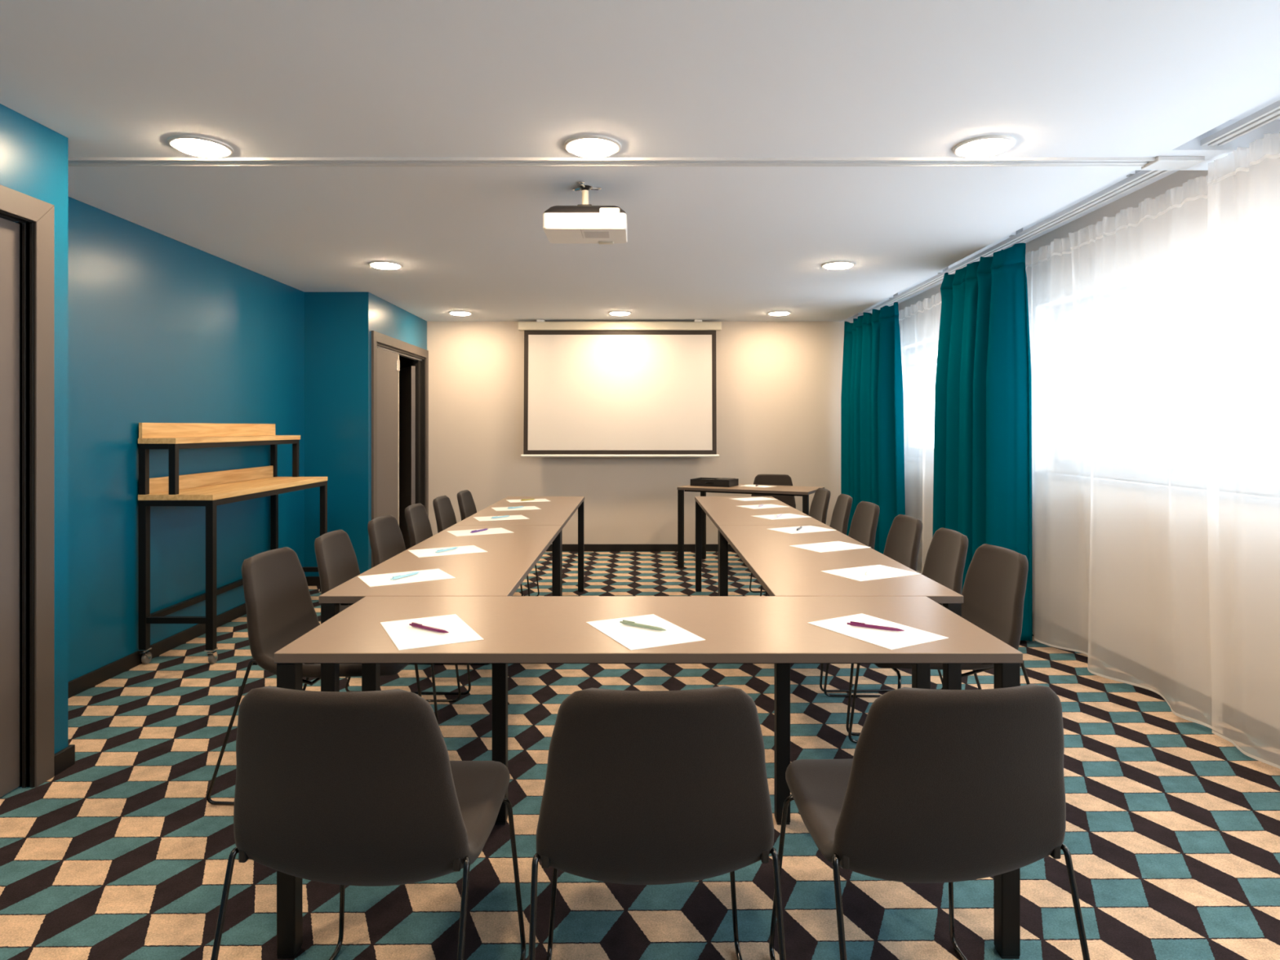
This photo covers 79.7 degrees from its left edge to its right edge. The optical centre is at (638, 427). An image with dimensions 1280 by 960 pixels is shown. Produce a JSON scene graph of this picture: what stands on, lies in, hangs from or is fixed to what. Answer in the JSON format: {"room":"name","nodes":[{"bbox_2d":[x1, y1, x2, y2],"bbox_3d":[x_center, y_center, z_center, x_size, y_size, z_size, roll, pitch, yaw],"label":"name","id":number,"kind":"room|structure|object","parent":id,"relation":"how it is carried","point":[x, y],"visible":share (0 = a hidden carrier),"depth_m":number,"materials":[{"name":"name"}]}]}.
{"room":"conference room","nodes":[
{"label":"conference room","id":0,"kind":"room"},
{"bbox_2d":[0,103,67,787],"bbox_3d":[-2.497,0.093,0.154,0.667,2.380,5.509,0,0,0],"label":"wall","id":1,"kind":"structure","parent":0,"point":[33,156],"depth_m":2.85,"materials":[{"name":"teal paint"}]},
{"bbox_2d":[0,184,53,797],"bbox_3d":[-2.224,0.234,2.257,0.158,2.099,1.122,0,0,0],"label":"door","id":2,"kind":"structure","parent":1,"relation":"in","point":[15,206],"depth_m":2.73,"materials":[{"name":"black wood"}]},
{"bbox_2d":[67,196,304,681],"bbox_3d":[-2.770,0.093,4.514,0.120,2.380,3.411,0,0,0],"label":"wall","id":3,"kind":"structure","parent":0,"point":[162,328],"depth_m":4.31,"materials":[{"name":"teal paint"}]},
{"bbox_2d":[53,603,246,776],"bbox_3d":[-2.429,1.246,1.810,0.563,0.075,8.820,0,0,0],"label":"baseboard","id":4,"kind":"structure","parent":3,"relation":"attached to","point":[77,686],"depth_m":4.01,"materials":[{"name":"black"}]},
{"bbox_2d":[138,422,275,438],"bbox_3d":[-2.683,0.017,4.890,0.020,0.084,1.516,0,0,0],"label":"backsplash","id":5,"kind":"structure","parent":3,"relation":"attached to","point":[146,430],"depth_m":4.69,"materials":[{"name":"brown wood"}]},
{"bbox_2d":[149,465,273,493],"bbox_3d":[-2.681,0.322,4.890,0.020,0.083,1.442,0,0,0],"label":"backsplash","id":6,"kind":"structure","parent":3,"relation":"attached to","point":[161,484],"depth_m":4.80,"materials":[{"name":"brown wood"}]},
{"bbox_2d":[304,292,373,576],"bbox_3d":[-2.510,0.093,6.270,0.640,2.380,0.100,0,0,0],"label":"wall","id":7,"kind":"structure","parent":0,"point":[339,326],"depth_m":6.22,"materials":[{"name":"teal paint"}]},
{"bbox_2d":[305,576,319,586],"bbox_3d":[-2.436,1.246,6.240,0.520,0.075,0.069,0,0,0],"label":"baseboard","id":8,"kind":"structure","parent":7,"relation":"attached to","point":[311,580],"depth_m":6.21,"materials":[{"name":"black"}]},
{"bbox_2d":[373,294,426,368],"bbox_3d":[-2.970,0.043,7.685,1.560,2.480,2.730,0,0,0],"label":"wall","id":9,"kind":"structure","parent":0,"point":[390,320],"depth_m":7.05,"materials":[{"name":"teal paint"}]},
{"bbox_2d":[371,330,428,568],"bbox_3d":[-2.260,0.245,7.311,0.388,2.075,2.050,0,0,-10],"label":"door","id":10,"kind":"structure","parent":9,"relation":"in","point":[399,397],"depth_m":7.03,"materials":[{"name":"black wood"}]},
{"bbox_2d":[0,0,1279,321],"bbox_3d":[-0.070,-1.207,2.720,5.760,0.220,10.640,0,0,0],"label":"ceiling","id":11,"kind":"structure","parent":0,"point":[115,78],"depth_m":2.71,"materials":[{"name":"white paint"}]},
{"bbox_2d":[167,134,233,157],"bbox_3d":[-1.705,-1.087,2.990,0.224,0.021,0.224,0,0,0],"label":"recessed light","id":12,"kind":"object","parent":11,"relation":"in","point":[201,146],"visible":1,"depth_m":2.95,"materials":[{"name":"white"}]},
{"bbox_2d":[173,138,228,157],"bbox_3d":[-1.705,-1.086,2.990,0.186,0.020,0.186,0,0,0],"label":"diffuser","id":13,"kind":"object","parent":12,"relation":"attached to","point":[206,148],"depth_m":2.96,"materials":[{"name":"white plastic"}]},
{"bbox_2d":[368,261,403,269],"bbox_3d":[-1.705,-1.087,5.170,0.224,0.021,0.224,0,0,0],"label":"recessed light","id":14,"kind":"object","parent":11,"relation":"in","point":[378,264],"visible":1,"depth_m":5.12,"materials":[{"name":"white"}]},
{"bbox_2d":[370,262,399,269],"bbox_3d":[-1.705,-1.086,5.170,0.186,0.020,0.186,0,0,0],"label":"diffuser","id":15,"kind":"object","parent":14,"relation":"attached to","point":[378,265],"depth_m":5.13,"materials":[{"name":"white plastic"}]},
{"bbox_2d":[448,311,472,315],"bbox_3d":[-1.705,-1.087,7.340,0.224,0.021,0.224,0,0,0],"label":"recessed light","id":16,"kind":"object","parent":11,"relation":"in","point":[453,313],"visible":1,"depth_m":7.29,"materials":[{"name":"white"}]},
{"bbox_2d":[450,311,470,315],"bbox_3d":[-1.705,-1.086,7.340,0.186,0.020,0.186,0,0,0],"label":"diffuser","id":17,"kind":"object","parent":16,"relation":"attached to","point":[460,313],"depth_m":7.29,"materials":[{"name":"white plastic"}]},
{"bbox_2d":[542,181,627,244],"bbox_3d":[-0.237,-0.983,3.494,0.368,0.239,0.296,0,0,0],"label":"projector","id":18,"kind":"object","parent":11,"relation":"hanging from","point":[584,223],"visible":1,"depth_m":3.36,"materials":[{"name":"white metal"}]},
{"bbox_2d":[563,134,621,157],"bbox_3d":[-0.180,-1.087,2.990,0.224,0.021,0.224,0,0,0],"label":"recessed light","id":19,"kind":"object","parent":11,"relation":"in","point":[586,145],"visible":1,"depth_m":2.95,"materials":[{"name":"white plastic"}]},
{"bbox_2d":[568,138,616,157],"bbox_3d":[-0.180,-1.086,2.990,0.186,0.020,0.186,0,0,0],"label":"diffuser","id":20,"kind":"object","parent":19,"relation":"attached to","point":[586,148],"depth_m":2.96,"materials":[{"name":"white plastic"}]},
{"bbox_2d":[517,319,721,457],"bbox_3d":[-0.193,-0.397,7.829,2.070,1.400,0.112,0,0,0],"label":"projection screen","id":21,"kind":"object","parent":11,"relation":"hanging from","point":[592,388],"visible":1,"depth_m":7.80,"materials":[{"name":"white fabric"}]},
{"bbox_2d":[608,311,631,315],"bbox_3d":[-0.180,-1.087,7.340,0.224,0.021,0.224,0,0,0],"label":"recessed light","id":22,"kind":"object","parent":11,"relation":"in","point":[612,313],"visible":1,"depth_m":7.28,"materials":[{"name":"white"}]},
{"bbox_2d":[610,311,629,315],"bbox_3d":[-0.180,-1.086,7.340,0.186,0.020,0.186,0,0,0],"label":"diffuser","id":23,"kind":"object","parent":22,"relation":"attached to","point":[618,313],"depth_m":7.28,"materials":[{"name":"white plastic"}]},
{"bbox_2d":[67,155,1204,169],"bbox_3d":[-0.210,-1.087,3.155,5.000,0.020,0.110,0,0,0],"label":"ceiling track","id":24,"kind":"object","parent":11,"relation":"attached to","point":[1160,162],"depth_m":3.16,"materials":[{"name":"white metal"}]},
{"bbox_2d":[767,311,791,315],"bbox_3d":[1.345,-1.087,7.340,0.224,0.021,0.224,0,0,0],"label":"recessed light","id":25,"kind":"object","parent":11,"relation":"in","point":[773,313],"visible":1,"depth_m":7.28,"materials":[{"name":"white"}]},
{"bbox_2d":[769,311,789,315],"bbox_3d":[1.345,-1.086,7.340,0.186,0.020,0.186,0,0,0],"label":"diffuser","id":26,"kind":"object","parent":25,"relation":"attached to","point":[775,313],"depth_m":7.29,"materials":[{"name":"white plastic"}]},
{"bbox_2d":[821,261,855,269],"bbox_3d":[1.345,-1.087,5.170,0.224,0.021,0.224,0,0,0],"label":"recessed light","id":27,"kind":"object","parent":11,"relation":"in","point":[833,264],"visible":1,"depth_m":5.12,"materials":[{"name":"white"}]},
{"bbox_2d":[824,262,852,269],"bbox_3d":[1.345,-1.086,5.170,0.186,0.020,0.186,0,0,0],"label":"diffuser","id":28,"kind":"object","parent":27,"relation":"attached to","point":[827,265],"depth_m":5.13,"materials":[{"name":"white plastic"}]},
{"bbox_2d":[952,134,1015,157],"bbox_3d":[1.345,-1.087,2.990,0.224,0.021,0.224,0,0,0],"label":"recessed light","id":29,"kind":"object","parent":11,"relation":"in","point":[993,144],"visible":1,"depth_m":2.95,"materials":[{"name":"white"}]},
{"bbox_2d":[958,138,1010,157],"bbox_3d":[1.345,-1.086,2.990,0.186,0.020,0.186,0,0,0],"label":"diffuser","id":30,"kind":"object","parent":29,"relation":"attached to","point":[971,148],"depth_m":2.96,"materials":[{"name":"white plastic"}]},
{"bbox_2d":[853,170,1168,318],"bbox_3d":[2.265,-1.165,5.567,0.110,0.104,4.705,0,0,0],"label":"rail","id":31,"kind":"object","parent":11,"relation":"attached to","point":[1133,180],"visible":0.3,"depth_m":4.23,"materials":[{"name":"white metal"}]},
{"bbox_2d":[840,302,905,554],"bbox_3d":[2.179,0.085,7.209,0.208,2.346,1.331,0,0,0],"label":"drape","id":32,"kind":"object","parent":31,"relation":"hanging from","point":[873,443],"visible":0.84,"depth_m":6.90,"materials":[{"name":"teal fabric"}]},
{"bbox_2d":[932,243,1032,640],"bbox_3d":[2.167,0.085,5.010,0.232,2.346,1.006,0,0,-7],"label":"drape","id":33,"kind":"object","parent":31,"relation":"hanging from","point":[982,478],"visible":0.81,"depth_m":4.75,"materials":[{"name":"teal fabric"}]},
{"bbox_2d":[898,170,1212,728],"bbox_3d":[2.391,0.093,5.510,0.157,2.331,4.740,0,0,1],"label":"sheer curtain","id":34,"kind":"object","parent":11,"relation":"hanging from","point":[1117,305],"visible":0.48,"depth_m":3.78,"materials":[{"name":"white fabric"}]},
{"bbox_2d":[1200,99,1279,146],"bbox_3d":[2.265,-1.165,0.275,0.110,0.104,5.650,0,0,0],"label":"rail","id":35,"kind":"object","parent":11,"relation":"attached to","point":[1271,113],"visible":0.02,"depth_m":2.85,"materials":[{"name":"white metal"}]},
{"bbox_2d":[1205,132,1279,768],"bbox_3d":[2.348,0.080,0.480,0.170,2.358,5.360,0,0,0],"label":"sheer curtain","id":36,"kind":"object","parent":35,"relation":"hanging from","point":[1242,306],"visible":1,"depth_m":2.94,"materials":[{"name":"white fabric"}]},
{"bbox_2d":[0,551,1279,959],"bbox_3d":[-0.520,1.343,3.200,6.760,0.120,12.000,0,0,0],"label":"floor","id":37,"kind":"structure","parent":0,"point":[1172,834],"depth_m":2.35,"materials":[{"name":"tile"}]},
{"bbox_2d":[137,422,327,663],"bbox_3d":[-2.493,0.629,4.902,0.409,1.308,1.553,0,0,0],"label":"buffet table","id":38,"kind":"object","parent":37,"relation":"on","point":[210,490],"visible":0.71,"depth_m":4.31,"materials":[{"name":"brown wood"}]},
{"bbox_2d":[206,546,421,805],"bbox_3d":[-1.140,0.872,2.822,0.634,0.822,0.469,0,0,3],"label":"chair","id":39,"kind":"object","parent":37,"relation":"on","point":[280,609],"visible":0.48,"depth_m":2.76,"materials":[{"name":"grey fabric"}]},
{"bbox_2d":[210,685,525,959],"bbox_3d":[-0.525,0.872,1.585,0.469,0.822,0.634,0,0,4],"label":"chair","id":40,"kind":"object","parent":37,"relation":"on","point":[364,788],"visible":1,"depth_m":1.38,"materials":[{"name":"grey fabric"}]},
{"bbox_2d":[302,529,461,723],"bbox_3d":[-1.115,0.872,3.350,0.634,0.822,0.469,0,0,-2],"label":"chair","id":41,"kind":"object","parent":37,"relation":"on","point":[335,556],"visible":0.28,"depth_m":3.33,"materials":[{"name":"grey fabric"}]},
{"bbox_2d":[345,515,489,694],"bbox_3d":[-1.090,0.872,3.921,0.634,0.822,0.469,0,0,2],"label":"chair","id":42,"kind":"object","parent":37,"relation":"on","point":[385,535],"visible":0.3,"depth_m":3.90,"materials":[{"name":"grey fabric"}]},
{"bbox_2d":[404,502,432,547],"bbox_3d":[-1.105,0.872,4.555,0.634,0.822,0.469,0,0,-1],"label":"chair","id":43,"kind":"object","parent":37,"relation":"on","point":[419,526],"visible":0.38,"depth_m":4.55,"materials":[{"name":"grey fabric"}]},
{"bbox_2d":[319,525,561,824],"bbox_3d":[-0.728,0.913,3.361,0.606,0.740,1.778,0,0,0],"label":"conference table","id":44,"kind":"object","parent":37,"relation":"on","point":[509,558],"visible":0.46,"depth_m":2.87,"materials":[{"name":"beige laminate"}]},
{"bbox_2d":[357,568,455,586],"bbox_3d":[-0.840,0.542,2.775,0.297,0.001,0.210,0,0,-31],"label":"paper sheet","id":45,"kind":"object","parent":44,"relation":"on","point":[372,580],"visible":1,"depth_m":2.77,"materials":[{"name":"white paper"}]},
{"bbox_2d":[390,571,420,579],"bbox_3d":[-0.841,0.534,2.773,0.010,0.012,0.151,0,0,25],"label":"pen","id":46,"kind":"object","parent":45,"relation":"on","point":[399,576],"visible":1,"depth_m":2.76,"materials":[{"name":"blue plastic"}]},
{"bbox_2d":[408,545,487,557],"bbox_3d":[-0.837,0.542,3.362,0.297,0.001,0.210,0,0,-29],"label":"paper sheet","id":47,"kind":"object","parent":44,"relation":"on","point":[424,553],"visible":1,"depth_m":3.35,"materials":[{"name":"white paper"}]},
{"bbox_2d":[435,546,457,552],"bbox_3d":[-0.838,0.534,3.360,0.010,0.012,0.151,0,0,25],"label":"pen","id":48,"kind":"object","parent":47,"relation":"on","point":[452,548],"visible":1,"depth_m":3.35,"materials":[{"name":"blue plastic"}]},
{"bbox_2d":[447,527,513,536],"bbox_3d":[-0.823,0.542,3.980,0.297,0.001,0.210,0,0,-28],"label":"paper sheet","id":49,"kind":"object","parent":44,"relation":"on","point":[491,531],"visible":1,"depth_m":3.98,"materials":[{"name":"white paper"}]},
{"bbox_2d":[470,528,488,533],"bbox_3d":[-0.824,0.534,3.978,0.010,0.012,0.151,0,0,25],"label":"pen","id":50,"kind":"object","parent":49,"relation":"on","point":[482,530],"visible":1,"depth_m":3.96,"materials":[{"name":"purple plastic"}]},
{"bbox_2d":[432,495,523,595],"bbox_3d":[-1.082,0.872,5.076,0.634,0.822,0.469,0,0,0],"label":"chair","id":51,"kind":"object","parent":37,"relation":"on","point":[445,516],"visible":0.2,"depth_m":5.08,"materials":[{"name":"grey fabric"}]},
{"bbox_2d":[457,489,539,595],"bbox_3d":[-1.040,0.872,5.552,0.634,0.822,0.469,0,0,0],"label":"chair","id":52,"kind":"object","parent":37,"relation":"on","point":[467,507],"visible":0.21,"depth_m":5.56,"materials":[{"name":"grey fabric"}]},
{"bbox_2d":[453,496,584,595],"bbox_3d":[-0.728,0.913,5.143,0.606,0.740,1.778,0,0,0],"label":"conference table","id":53,"kind":"object","parent":37,"relation":"on","point":[558,511],"visible":0.34,"depth_m":4.96,"materials":[{"name":"beige wood"}]},
{"bbox_2d":[472,515,529,520],"bbox_3d":[-0.823,0.542,4.590,0.297,0.001,0.210,0,0,-22],"label":"paper sheet","id":54,"kind":"object","parent":53,"relation":"on","point":[510,517],"visible":1,"depth_m":4.59,"materials":[{"name":"white paper"}]},
{"bbox_2d":[490,515,509,518],"bbox_3d":[-0.825,0.534,4.588,0.010,0.012,0.151,0,0,37],"label":"pen","id":55,"kind":"object","parent":54,"relation":"on","point":[495,517],"visible":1,"depth_m":4.58,"materials":[{"name":"blue"}]},
{"bbox_2d":[491,506,541,511],"bbox_3d":[-0.820,0.542,5.130,0.297,0.001,0.210,0,0,-20],"label":"paper sheet","id":56,"kind":"object","parent":53,"relation":"on","point":[525,508],"visible":1,"depth_m":5.09,"materials":[{"name":"white paper"}]},
{"bbox_2d":[506,506,524,508],"bbox_3d":[-0.822,0.534,5.128,0.010,0.012,0.151,0,0,37],"label":"pen","id":57,"kind":"object","parent":56,"relation":"on","point":[517,506],"visible":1,"depth_m":5.12,"materials":[{"name":"blue"}]},
{"bbox_2d":[506,498,550,502],"bbox_3d":[-0.817,0.542,5.680,0.297,0.001,0.210,0,0,-18],"label":"paper sheet","id":58,"kind":"object","parent":53,"relation":"on","point":[535,500],"visible":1,"depth_m":5.66,"materials":[{"name":"white paper"}]},
{"bbox_2d":[274,595,1022,959],"bbox_3d":[0.024,0.913,2.157,1.803,0.740,0.622,0,0,0],"label":"conference table","id":59,"kind":"object","parent":37,"relation":"on","point":[513,629],"visible":0.77,"depth_m":1.99,"materials":[{"name":"beige laminate"}]},
{"bbox_2d":[380,613,484,650],"bbox_3d":[-0.557,0.542,2.046,0.210,0.001,0.297,0,0,-27],"label":"paper sheet","id":60,"kind":"object","parent":59,"relation":"on","point":[404,636],"visible":1,"depth_m":2.02,"materials":[{"name":"white paper"}]},
{"bbox_2d":[408,622,448,633],"bbox_3d":[-0.558,0.534,2.043,0.151,0.012,0.010,0,0,33],"label":"pen","id":61,"kind":"object","parent":60,"relation":"on","point":[413,624],"visible":1,"depth_m":2.04,"materials":[{"name":"purple plastic"}]},
{"bbox_2d":[586,613,705,650],"bbox_3d":[0.012,0.542,2.046,0.210,0.001,0.297,0,0,-26],"label":"paper sheet","id":62,"kind":"object","parent":59,"relation":"on","point":[633,637],"visible":1,"depth_m":2.02,"materials":[{"name":"white paper"}]},
{"bbox_2d":[619,619,666,631],"bbox_3d":[0.011,0.534,2.068,0.151,0.012,0.010,0,0,35],"label":"pen","id":63,"kind":"object","parent":62,"relation":"on","point":[624,622],"visible":1,"depth_m":2.07,"materials":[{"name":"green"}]},
{"bbox_2d":[808,613,948,649],"bbox_3d":[0.633,0.542,2.052,0.210,0.001,0.297,0,0,-30],"label":"paper sheet","id":64,"kind":"object","parent":59,"relation":"on","point":[891,640],"visible":1,"depth_m":2.03,"materials":[{"name":"white paper"}]},
{"bbox_2d":[846,621,904,631],"bbox_3d":[0.635,0.534,2.058,0.151,0.012,0.010,0,0,29],"label":"pen","id":65,"kind":"object","parent":64,"relation":"on","point":[852,623],"visible":1,"depth_m":2.06,"materials":[{"name":"purple plastic"}]},
{"bbox_2d":[528,685,786,959],"bbox_3d":[0.025,0.872,1.589,0.469,0.822,0.634,0,0,-3],"label":"chair","id":66,"kind":"object","parent":37,"relation":"on","point":[642,787],"visible":1,"depth_m":1.38,"materials":[{"name":"grey fabric"}]},
{"bbox_2d":[676,484,824,568],"bbox_3d":[1.020,0.913,6.980,1.200,0.740,0.600,0,0,27],"label":"table","id":67,"kind":"object","parent":37,"relation":"on","point":[804,491],"visible":0.48,"depth_m":6.94,"materials":[{"name":"beige laminate"}]},
{"bbox_2d":[690,477,738,487],"bbox_3d":[0.706,0.510,7.156,0.380,0.066,0.266,0,0,27],"label":"case","id":68,"kind":"object","parent":67,"relation":"on","point":[701,482],"visible":1,"depth_m":7.06,"materials":[{"name":"black plastic"}]},
{"bbox_2d":[738,484,775,487],"bbox_3d":[1.092,0.542,7.078,0.297,0.001,0.210,0,0,42],"label":"paper sheet","id":69,"kind":"object","parent":67,"relation":"on","point":[753,486],"visible":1,"depth_m":7.07,"materials":[{"name":"white paper"}]},
{"bbox_2d":[694,496,826,595],"bbox_3d":[0.744,0.913,5.143,0.606,0.740,1.778,0,0,0],"label":"conference table","id":70,"kind":"object","parent":37,"relation":"on","point":[721,510],"visible":0.35,"depth_m":5.05,"materials":[{"name":"beige wood"}]},
{"bbox_2d":[732,497,776,501],"bbox_3d":[0.868,0.542,5.800,0.297,0.001,0.210,0,0,-25],"label":"paper sheet","id":71,"kind":"object","parent":70,"relation":"on","point":[752,498],"visible":1,"depth_m":5.78,"materials":[{"name":"white paper"}]},
{"bbox_2d":[738,503,788,509],"bbox_3d":[0.850,0.542,5.260,0.297,0.001,0.210,0,0,-27],"label":"paper sheet","id":72,"kind":"object","parent":70,"relation":"on","point":[756,506],"visible":1,"depth_m":5.25,"materials":[{"name":"white paper"}]},
{"bbox_2d":[752,513,810,519],"bbox_3d":[0.866,0.542,4.668,0.297,0.001,0.210,0,0,-27],"label":"paper sheet","id":73,"kind":"object","parent":70,"relation":"on","point":[784,516],"visible":1,"depth_m":4.67,"materials":[{"name":"white paper"}]},
{"bbox_2d":[743,474,795,565],"bbox_3d":[1.261,0.872,7.294,0.469,0.822,0.634,0,0,14],"label":"chair","id":74,"kind":"object","parent":37,"relation":"on","point":[760,479],"visible":0.18,"depth_m":7.49,"materials":[{"name":"grey fabric"}]},
{"bbox_2d":[749,488,830,595],"bbox_3d":[1.155,0.872,5.731,0.634,0.822,0.469,0,0,-1],"label":"chair","id":75,"kind":"object","parent":37,"relation":"on","point":[820,504],"visible":0.26,"depth_m":5.75,"materials":[{"name":"brown plastic"}]},
{"bbox_2d":[765,493,852,595],"bbox_3d":[1.180,0.872,5.228,0.634,0.822,0.469,0,0,3],"label":"chair","id":76,"kind":"object","parent":37,"relation":"on","point":[842,510],"visible":0.35,"depth_m":5.23,"materials":[{"name":"grey fabric"}]},
{"bbox_2d":[718,525,963,824],"bbox_3d":[0.744,0.913,3.361,0.606,0.740,1.778,0,0,0],"label":"conference table","id":77,"kind":"object","parent":37,"relation":"on","point":[782,569],"visible":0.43,"depth_m":2.77,"materials":[{"name":"beige wood"}]},
{"bbox_2d":[768,525,836,533],"bbox_3d":[0.863,0.542,4.070,0.297,0.001,0.210,0,0,-27],"label":"paper sheet","id":78,"kind":"object","parent":77,"relation":"on","point":[805,529],"visible":1,"depth_m":4.07,"materials":[{"name":"white paper"}]},
{"bbox_2d":[789,541,871,552],"bbox_3d":[0.870,0.542,3.490,0.297,0.001,0.210,0,0,-28],"label":"paper sheet","id":79,"kind":"object","parent":77,"relation":"on","point":[834,545],"visible":1,"depth_m":3.49,"materials":[{"name":"white paper"}]},
{"bbox_2d":[821,564,919,581],"bbox_3d":[0.866,0.542,2.865,0.297,0.001,0.210,0,0,-27],"label":"paper sheet","id":80,"kind":"object","parent":77,"relation":"on","point":[876,571],"visible":1,"depth_m":2.86,"materials":[{"name":"white paper"}]},
{"bbox_2d":[865,567,870,574],"bbox_3d":[0.855,0.534,2.863,0.010,0.012,0.151,0,0,22],"label":"pen","id":81,"kind":"object","parent":80,"relation":"on","point":[868,568],"visible":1,"depth_m":2.83,"materials":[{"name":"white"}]},
{"bbox_2d":[848,501,879,549],"bbox_3d":[1.180,0.872,4.677,0.634,0.822,0.469,0,0,-2],"label":"chair","id":82,"kind":"object","parent":37,"relation":"on","point":[863,528],"visible":0.27,"depth_m":4.68,"materials":[{"name":"grey fabric"}]},
{"bbox_2d":[819,514,942,692],"bbox_3d":[1.165,0.872,3.949,0.634,0.822,0.469,0,0,-1],"label":"chair","id":83,"kind":"object","parent":37,"relation":"on","point":[902,545],"visible":0.28,"depth_m":3.91,"materials":[{"name":"grey fabric"}]},
{"bbox_2d":[823,527,981,735],"bbox_3d":[1.165,0.872,3.415,0.634,0.822,0.469,0,0,2],"label":"chair","id":84,"kind":"object","parent":37,"relation":"on","point":[946,555],"visible":0.32,"depth_m":3.40,"materials":[{"name":"grey fabric"}]},
{"bbox_2d":[768,684,1089,959],"bbox_3d":[0.572,0.872,1.595,0.469,0.822,0.634,0,0,-5],"label":"chair","id":85,"kind":"object","parent":37,"relation":"on","point":[937,786],"visible":0.99,"depth_m":1.39,"materials":[{"name":"grey fabric"}]},
{"bbox_2d":[848,543,1030,742],"bbox_3d":[1.155,0.872,2.902,0.634,0.822,0.469,0,0,-3],"label":"chair","id":86,"kind":"object","parent":37,"relation":"on","point":[993,592],"visible":0.45,"depth_m":2.88,"materials":[{"name":"grey fabric"}]},
{"bbox_2d":[426,309,868,544],"bbox_3d":[0.275,-0.017,8.000,5.130,2.600,0.120,0,0,0],"label":"wall","id":87,"kind":"structure","parent":0,"point":[779,384],"depth_m":7.94,"materials":[{"name":"beige paint"}]},
{"bbox_2d":[545,544,735,551],"bbox_3d":[0.195,1.246,7.933,4.730,0.075,0.014,0,0,0],"label":"baseboard","id":88,"kind":"structure","parent":87,"relation":"attached to","point":[566,548],"depth_m":7.92,"materials":[{"name":"black"}]},
{"bbox_2d":[897,170,1208,310],"bbox_3d":[2.690,0.033,2.670,0.260,2.500,10.540,0,0,0],"label":"wall","id":89,"kind":"structure","parent":0,"point":[1177,179],"depth_m":4.19,"materials":[{"name":"beige paint"}]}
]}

